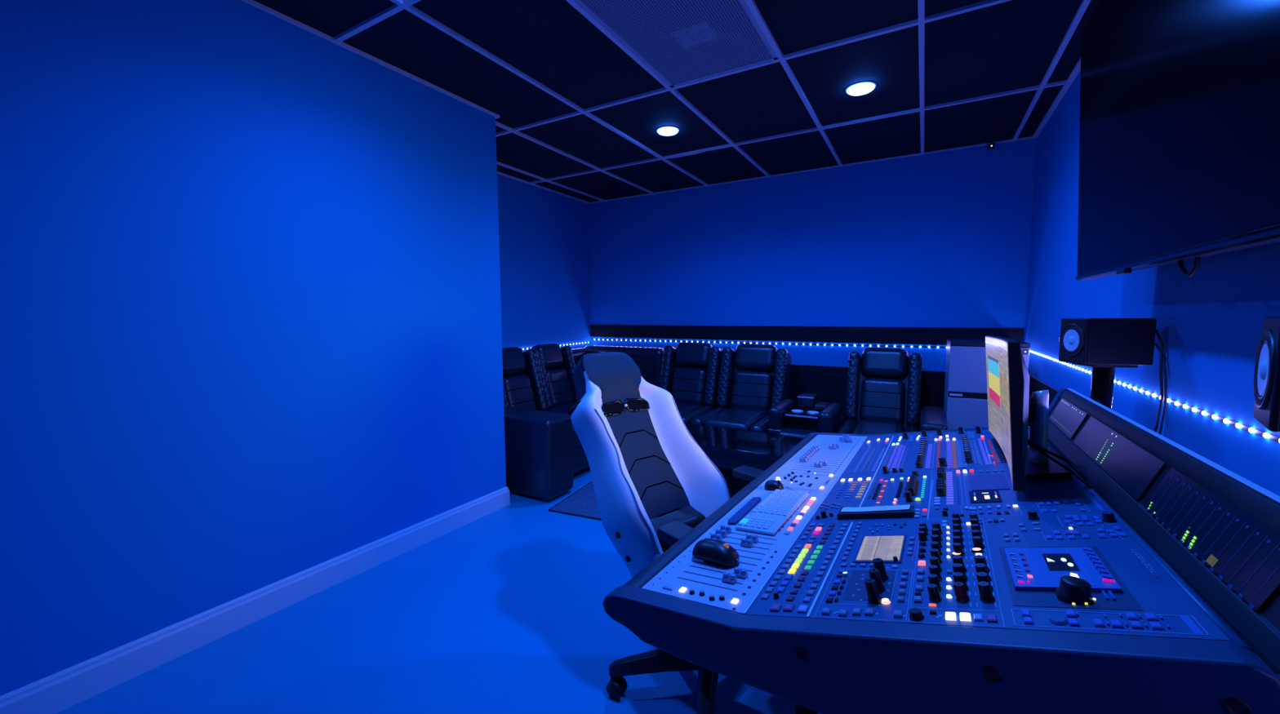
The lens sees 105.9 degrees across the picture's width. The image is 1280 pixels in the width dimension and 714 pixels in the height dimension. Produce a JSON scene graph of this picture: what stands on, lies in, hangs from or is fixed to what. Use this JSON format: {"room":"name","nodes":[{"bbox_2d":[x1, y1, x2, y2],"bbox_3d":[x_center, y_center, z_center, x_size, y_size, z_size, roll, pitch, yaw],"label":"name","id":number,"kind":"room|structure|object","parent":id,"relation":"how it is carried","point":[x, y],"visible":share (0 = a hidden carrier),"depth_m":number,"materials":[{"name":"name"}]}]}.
{"room":"studio","nodes":[
{"label":"studio","id":0,"kind":"room"},
{"bbox_2d":[0,0,506,696],"bbox_3d":[-2.520,-0.111,1.541,1.050,2.575,4.525,3,6,30],"label":"wall","id":1,"kind":"structure","parent":0,"point":[251,331],"depth_m":1.91,"materials":[{"name":"blue paint"}]},
{"bbox_2d":[0,486,510,713],"bbox_3d":[-2.452,1.110,1.620,0.946,0.128,4.541,3,6,30],"label":"baseboard","id":2,"kind":"structure","parent":1,"relation":"attached to","point":[54,694],"depth_m":1.96,"materials":[{"name":"white"}]},
{"bbox_2d":[240,0,1080,204],"bbox_3d":[-0.564,-1.421,1.603,4.020,0.013,6.806,3,6,30],"label":"trim","id":3,"kind":"structure","parent":1,"relation":"attached to","point":[1077,68],"depth_m":2.88,"materials":[{"name":"silver metal"}]},
{"bbox_2d":[56,466,821,713],"bbox_3d":[-0.553,1.198,1.830,4.260,0.100,7.046,3,6,30],"label":"floor","id":4,"kind":"structure","parent":0,"point":[503,611],"depth_m":1.90,"materials":[{"name":"carpet"}]},
{"bbox_2d":[502,346,589,500],"bbox_3d":[-0.888,0.445,3.919,1.100,1.004,0.846,3,6,30],"label":"recliner","id":5,"kind":"object","parent":4,"relation":"on","point":[544,450],"visible":0.55,"depth_m":3.46,"materials":[{"name":"leather"}]},
{"bbox_2d":[502,374,536,410],"bbox_3d":[-1.063,0.344,4.184,0.204,0.361,0.325,3,6,30],"label":"cushion","id":6,"kind":"object","parent":5,"relation":"on","point":[521,389],"depth_m":4.15,"materials":[{"name":"leather"}]},
{"bbox_2d":[572,426,581,447],"bbox_3d":[-0.735,0.601,4.014,0.680,0.195,0.347,3,6,30],"label":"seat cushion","id":7,"kind":"object","parent":5,"relation":"on","point":[575,441],"depth_m":3.75,"materials":[{"name":"leather"}]},
{"bbox_2d":[530,343,577,413],"bbox_3d":[-0.600,0.382,4.567,0.959,0.994,0.542,3,6,30],"label":"recliner","id":8,"kind":"object","parent":4,"relation":"on","point":[557,366],"visible":0.31,"depth_m":4.63,"materials":[{"name":"leather"}]},
{"bbox_2d":[546,368,573,406],"bbox_3d":[-0.807,0.300,4.681,0.204,0.361,0.319,3,6,30],"label":"cushion","id":9,"kind":"object","parent":8,"relation":"on","point":[560,380],"depth_m":4.64,"materials":[{"name":"leather"}]},
{"bbox_2d":[552,401,577,410],"bbox_3d":[-0.478,0.556,4.511,0.680,0.195,0.341,3,6,30],"label":"seat cushion","id":10,"kind":"object","parent":8,"relation":"on","point":[567,406],"depth_m":4.54,"materials":[{"name":"leather"}]},
{"bbox_2d":[571,345,663,386],"bbox_3d":[-0.292,0.365,5.109,1.045,0.930,0.665,3,6,30],"label":"seat","id":11,"kind":"object","parent":4,"relation":"on","point":[648,360],"visible":0.14,"depth_m":5.04,"materials":[{"name":"leather"}]},
{"bbox_2d":[571,347,589,365],"bbox_3d":[-0.718,0.182,5.223,0.180,0.540,0.450,3,6,30],"label":"cushion","id":12,"kind":"object","parent":11,"relation":"on","point":[578,353],"depth_m":5.16,"materials":[{"name":"leather"}]},
{"bbox_2d":[548,480,730,520],"bbox_3d":[0.391,1.003,3.400,1.708,0.009,1.108,2,5,23],"label":"rug","id":13,"kind":"object","parent":4,"relation":"on","point":[582,503],"visible":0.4,"depth_m":3.30,"materials":[{"name":"grey carpet"}]},
{"bbox_2d":[685,424,804,497],"bbox_3d":[0.671,0.782,3.322,0.960,0.442,0.520,3,6,30],"label":"coffee table","id":14,"kind":"object","parent":13,"relation":"on","point":[726,448],"visible":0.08,"depth_m":3.17,"materials":[{"name":"black"}]},
{"bbox_2d":[720,471,751,497],"bbox_3d":[0.672,0.890,3.331,0.840,0.025,0.390,3,6,30],"label":"shelf","id":15,"kind":"object","parent":14,"relation":"attached to","point":[735,484],"depth_m":3.35,"materials":[{"name":"black plastic"}]},
{"bbox_2d":[658,342,722,426],"bbox_3d":[0.363,0.379,4.559,0.602,0.994,0.959,3,6,30],"label":"recliner","id":16,"kind":"object","parent":4,"relation":"on","point":[690,371],"visible":0.44,"depth_m":4.69,"materials":[{"name":"leather"}]},
{"bbox_2d":[675,401,702,416],"bbox_3d":[0.293,0.558,4.454,0.378,0.195,0.680,3,6,30],"label":"seat cushion","id":17,"kind":"object","parent":16,"relation":"on","point":[683,407],"depth_m":4.50,"materials":[{"name":"leather"}]},
{"bbox_2d":[671,367,706,404],"bbox_3d":[0.483,0.288,4.759,0.354,0.361,0.204,3,6,30],"label":"cushion","id":18,"kind":"object","parent":16,"relation":"on","point":[688,384],"depth_m":4.69,"materials":[{"name":"leather"}]},
{"bbox_2d":[568,351,817,713],"bbox_3d":[0.151,0.575,1.814,0.684,1.139,1.036,-4,6,-39],"label":"gaming chair","id":19,"kind":"object","parent":4,"relation":"on","point":[653,483],"visible":0.68,"depth_m":1.85,"materials":[{"name":"white leather"}]},
{"bbox_2d":[582,352,641,404],"bbox_3d":[-0.112,0.090,2.038,0.276,0.209,0.150,-4,6,-39],"label":"headrest cover","id":20,"kind":"object","parent":19,"relation":"on","point":[614,378],"depth_m":2.02,"materials":[{"name":"blue fabric"}]},
{"bbox_2d":[690,344,791,471],"bbox_3d":[0.907,0.404,4.242,0.617,0.994,0.959,3,6,30],"label":"recliner","id":21,"kind":"object","parent":4,"relation":"on","point":[753,379],"visible":0.69,"depth_m":4.36,"materials":[{"name":"leather"}]},
{"bbox_2d":[702,407,768,431],"bbox_3d":[0.837,0.583,4.137,0.388,0.195,0.680,3,6,30],"label":"seat cushion","id":22,"kind":"object","parent":21,"relation":"on","point":[743,419],"depth_m":3.99,"materials":[{"name":"leather"}]},
{"bbox_2d":[730,370,773,411],"bbox_3d":[1.027,0.313,4.442,0.362,0.361,0.204,3,6,30],"label":"cushion","id":23,"kind":"object","parent":21,"relation":"on","point":[749,389],"depth_m":4.38,"materials":[{"name":"leather"}]},
{"bbox_2d":[767,392,846,438],"bbox_3d":[1.377,0.626,3.961,0.472,0.595,0.885,3,6,30],"label":"console","id":24,"kind":"object","parent":4,"relation":"on","point":[810,415],"visible":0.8,"depth_m":3.73,"materials":[{"name":"leather"}]},
{"bbox_2d":[784,404,822,431],"bbox_3d":[1.387,0.478,3.967,0.260,0.110,0.600,3,6,30],"label":"tray","id":25,"kind":"object","parent":24,"relation":"on","point":[799,417],"depth_m":3.74,"materials":[{"name":"black"}]},
{"bbox_2d":[835,347,947,435],"bbox_3d":[1.901,0.450,3.663,0.695,0.994,0.959,3,6,30],"label":"recliner","id":26,"kind":"object","parent":4,"relation":"on","point":[883,390],"visible":0.59,"depth_m":3.84,"materials":[{"name":"leather"}]},
{"bbox_2d":[851,419,904,435],"bbox_3d":[1.764,0.626,3.597,0.338,0.195,0.680,3,6,30],"label":"seat cushion","id":27,"kind":"object","parent":26,"relation":"on","point":[867,427],"depth_m":3.65,"materials":[{"name":"leather"}]},
{"bbox_2d":[859,377,905,423],"bbox_3d":[1.954,0.356,3.902,0.316,0.361,0.204,3,6,30],"label":"cushion","id":28,"kind":"object","parent":26,"relation":"on","point":[881,399],"depth_m":3.85,"materials":[{"name":"leather"}]},
{"bbox_2d":[602,387,1279,713],"bbox_3d":[0.725,0.651,1.308,0.907,1.097,1.562,3,5,32],"label":"mixing console","id":29,"kind":"object","parent":4,"relation":"on","point":[912,575],"visible":0.96,"depth_m":0.73,"materials":[{"name":"black metal"}]},
{"bbox_2d":[692,538,739,565],"bbox_3d":[0.153,0.392,0.977,0.101,0.042,0.057,4,6,38],"label":"computer mouse","id":30,"kind":"object","parent":29,"relation":"on","point":[714,551],"visible":1,"depth_m":0.96,"materials":[{"name":"black plastic"}]},
{"bbox_2d":[728,497,761,524],"bbox_3d":[0.271,0.393,1.242,0.023,0.010,0.205,3,6,32],"label":"wrist rest","id":31,"kind":"object","parent":29,"relation":"on","point":[753,502],"visible":1,"depth_m":1.23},
{"bbox_2d":[735,486,808,535],"bbox_3d":[0.356,0.384,1.245,0.092,0.021,0.353,3,6,33],"label":"keyboard","id":32,"kind":"object","parent":29,"relation":"on","point":[768,517],"visible":1,"depth_m":1.19,"materials":[{"name":"white plastic"}]},
{"bbox_2d":[764,480,783,489],"bbox_3d":[0.390,0.370,1.405,0.056,0.027,0.040,3,6,32],"label":"computer mouse","id":33,"kind":"object","parent":29,"relation":"on","point":[771,484],"visible":1,"depth_m":1.39,"materials":[{"name":"black plastic"}]},
{"bbox_2d":[836,505,914,519],"bbox_3d":[0.532,0.353,1.095,0.152,0.053,0.046,3,6,32],"label":"tray","id":34,"kind":"object","parent":29,"relation":"on","point":[896,512],"depth_m":1.08,"materials":[{"name":"black plastic"}]},
{"bbox_2d":[946,585,951,589],"bbox_3d":[0.459,0.342,0.719,0.008,0.003,0.008,-16,-5,32],"label":"indicator light","id":35,"kind":"object","parent":29,"relation":"attached to","point":[948,587],"depth_m":0.72,"materials":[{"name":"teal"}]},
{"bbox_2d":[946,594,952,598],"bbox_3d":[0.444,0.344,0.695,0.008,0.003,0.008,-16,-5,32],"label":"indicator light","id":36,"kind":"object","parent":29,"relation":"attached to","point":[948,596],"depth_m":0.69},
{"bbox_2d":[985,335,1092,492],"bbox_3d":[1.006,0.119,1.255,0.158,0.334,0.670,3,5,32],"label":"monitor","id":37,"kind":"object","parent":29,"relation":"on","point":[1011,406],"visible":1,"depth_m":1.15,"materials":[{"name":"black plastic"}]},
{"bbox_2d":[943,337,1030,430],"bbox_3d":[2.472,0.433,3.515,0.433,1.108,0.586,3,6,30],"label":"fridge","id":38,"kind":"object","parent":4,"relation":"on","point":[966,395],"visible":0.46,"depth_m":3.30,"materials":[{"name":"grey paint"}]},
{"bbox_2d":[1072,363,1137,409],"bbox_3d":[1.527,0.587,1.637,0.169,1.134,0.169,3,6,30],"label":"pole","id":39,"kind":"object","parent":4,"relation":"on","point":[1103,375],"visible":0.12,"depth_m":1.57,"materials":[{"name":"black metal"}]},
{"bbox_2d":[1058,318,1156,365],"bbox_3d":[1.519,-0.053,1.582,0.200,0.148,0.118,1,5,9],"label":"loudspeaker","id":40,"kind":"object","parent":39,"relation":"on","point":[1082,341],"visible":1,"depth_m":1.53,"materials":[{"name":"black plastic"}]},
{"bbox_2d":[1153,328,1167,435],"bbox_3d":[1.615,0.523,1.555,0.027,1.255,0.100,1,5,14],"label":"cable","id":41,"kind":"object","parent":40,"relation":"hanging from","point":[1162,359],"visible":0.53,"depth_m":1.49,"materials":[{"name":"black rubber"}]},
{"bbox_3d":[0.927,0.670,0.646,0.169,1.146,0.169,3,6,30],"label":"pole","id":42,"kind":"object","parent":4,"relation":"on","visible":0},
{"bbox_2d":[1253,316,1279,431],"bbox_3d":[0.921,0.025,0.594,0.118,0.148,0.200,-5,7,-44],"label":"loudspeaker","id":43,"kind":"object","parent":42,"relation":"on","point":[1267,366],"visible":1,"depth_m":0.64,"materials":[{"name":"black plastic"}]},
{"bbox_2d":[497,173,591,351],"bbox_3d":[-1.204,-0.391,4.702,0.120,2.575,2.281,3,6,30],"label":"wall","id":44,"kind":"structure","parent":0,"point":[544,234],"depth_m":4.91,"materials":[{"name":"blue paint"}]},
{"bbox_2d":[521,342,590,350],"bbox_3d":[-1.123,-0.079,4.739,0.006,0.018,2.130,3,7,30],"label":"led strip","id":45,"kind":"object","parent":44,"relation":"attached to","point":[585,342],"visible":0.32,"depth_m":5.33,"materials":[{"name":"grey plastic"}]},
{"bbox_2d":[253,0,1099,202],"bbox_3d":[-0.564,-1.472,1.598,4.260,0.088,7.046,3,6,30],"label":"ceiling","id":46,"kind":"structure","parent":0,"point":[1011,45],"depth_m":2.66,"materials":[{"name":"tile"}]},
{"bbox_2d":[655,125,679,135],"bbox_3d":[0.195,-1.576,3.379,0.168,0.018,0.168,3,6,30],"label":"recessed light","id":47,"kind":"object","parent":46,"relation":"in","point":[664,130],"visible":1,"depth_m":3.35,"materials":[{"name":"white"}]},
{"bbox_2d":[573,0,777,87],"bbox_3d":[0.132,-1.466,2.054,0.598,0.014,1.200,3,6,30],"label":"ceiling vent","id":48,"kind":"object","parent":46,"relation":"in","point":[682,42],"visible":0.98,"depth_m":2.21,"materials":[{"name":"silver metal"}]},
{"bbox_2d":[671,151,702,158],"bbox_3d":[0.421,-1.624,3.869,0.495,0.012,0.064,3,6,30],"label":"ceiling grid","id":49,"kind":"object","parent":46,"relation":"attached to","point":[701,152],"depth_m":3.90,"materials":[{"name":"white metal"}]},
{"bbox_2d":[331,0,1091,201],"bbox_3d":[-0.564,-1.421,1.603,4.020,0.016,6.806,3,6,30],"label":"ceiling grid","id":50,"kind":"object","parent":46,"relation":"attached to","point":[400,5],"depth_m":2.67,"materials":[{"name":"silver metal"}]},
{"bbox_2d":[844,80,876,95],"bbox_3d":[1.259,-1.527,2.759,0.168,0.018,0.168,3,6,30],"label":"recessed light","id":51,"kind":"object","parent":46,"relation":"in","point":[859,88],"visible":1,"depth_m":2.73,"materials":[{"name":"white"}]},
{"bbox_2d":[986,142,994,149],"bbox_3d":[2.637,-1.584,3.634,0.044,0.035,0.034,3,6,30],"label":"ceiling sensor","id":52,"kind":"object","parent":46,"relation":"attached to","point":[990,146],"visible":1,"depth_m":3.62,"materials":[{"name":"black plastic"}]},
{"bbox_2d":[589,137,1036,371],"bbox_3d":[1.189,-0.400,4.693,4.260,2.575,0.120,3,6,30],"label":"wall","id":53,"kind":"structure","parent":0,"point":[940,239],"depth_m":4.29,"materials":[{"name":"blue paint"}]},
{"bbox_2d":[592,338,946,348],"bbox_3d":[1.158,-0.133,4.661,3.980,0.018,0.006,3,6,30],"label":"led strip","id":54,"kind":"object","parent":53,"relation":"attached to","point":[593,339],"visible":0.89,"depth_m":4.55,"materials":[{"name":"grey plastic"}]},
{"bbox_2d":[590,324,1024,345],"bbox_3d":[1.157,-0.228,4.646,4.005,0.140,0.018,3,6,30],"label":"trim","id":55,"kind":"structure","parent":53,"relation":"attached to","point":[904,335],"depth_m":4.40,"materials":[{"name":"black"}]},
{"bbox_2d":[787,364,945,431],"bbox_3d":[1.159,0.473,4.710,4.020,0.832,0.015,3,6,30],"label":"trim","id":56,"kind":"structure","parent":53,"relation":"attached to","point":[829,383],"depth_m":4.34,"materials":[{"name":"black"}]},
{"bbox_2d":[1023,70,1279,496],"bbox_3d":[1.229,-0.051,0.673,0.120,2.575,6.806,3,6,30],"label":"wall","id":57,"kind":"structure","parent":0,"point":[1209,325],"depth_m":1.48,"materials":[{"name":"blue paint"}]},
{"bbox_2d":[1028,374,1057,426],"bbox_3d":[1.781,0.702,1.812,0.012,0.872,4.406,3,6,30],"label":"trim","id":58,"kind":"structure","parent":57,"relation":"attached to","point":[1035,384],"depth_m":3.04,"materials":[{"name":"black"}]},
{"bbox_2d":[1029,350,1279,443],"bbox_3d":[1.782,0.107,1.761,0.006,0.015,4.310,3,6,30],"label":"led strip","id":59,"kind":"object","parent":57,"relation":"attached to","point":[1265,435],"visible":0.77,"depth_m":1.33,"materials":[{"name":"grey plastic"}]},
{"bbox_2d":[1075,0,1279,280],"bbox_3d":[1.273,-0.642,1.045,0.202,0.925,1.580,3,6,30],"label":"television","id":60,"kind":"object","parent":57,"relation":"attached to","point":[1180,131],"visible":1,"depth_m":1.09,"materials":[{"name":"black"}]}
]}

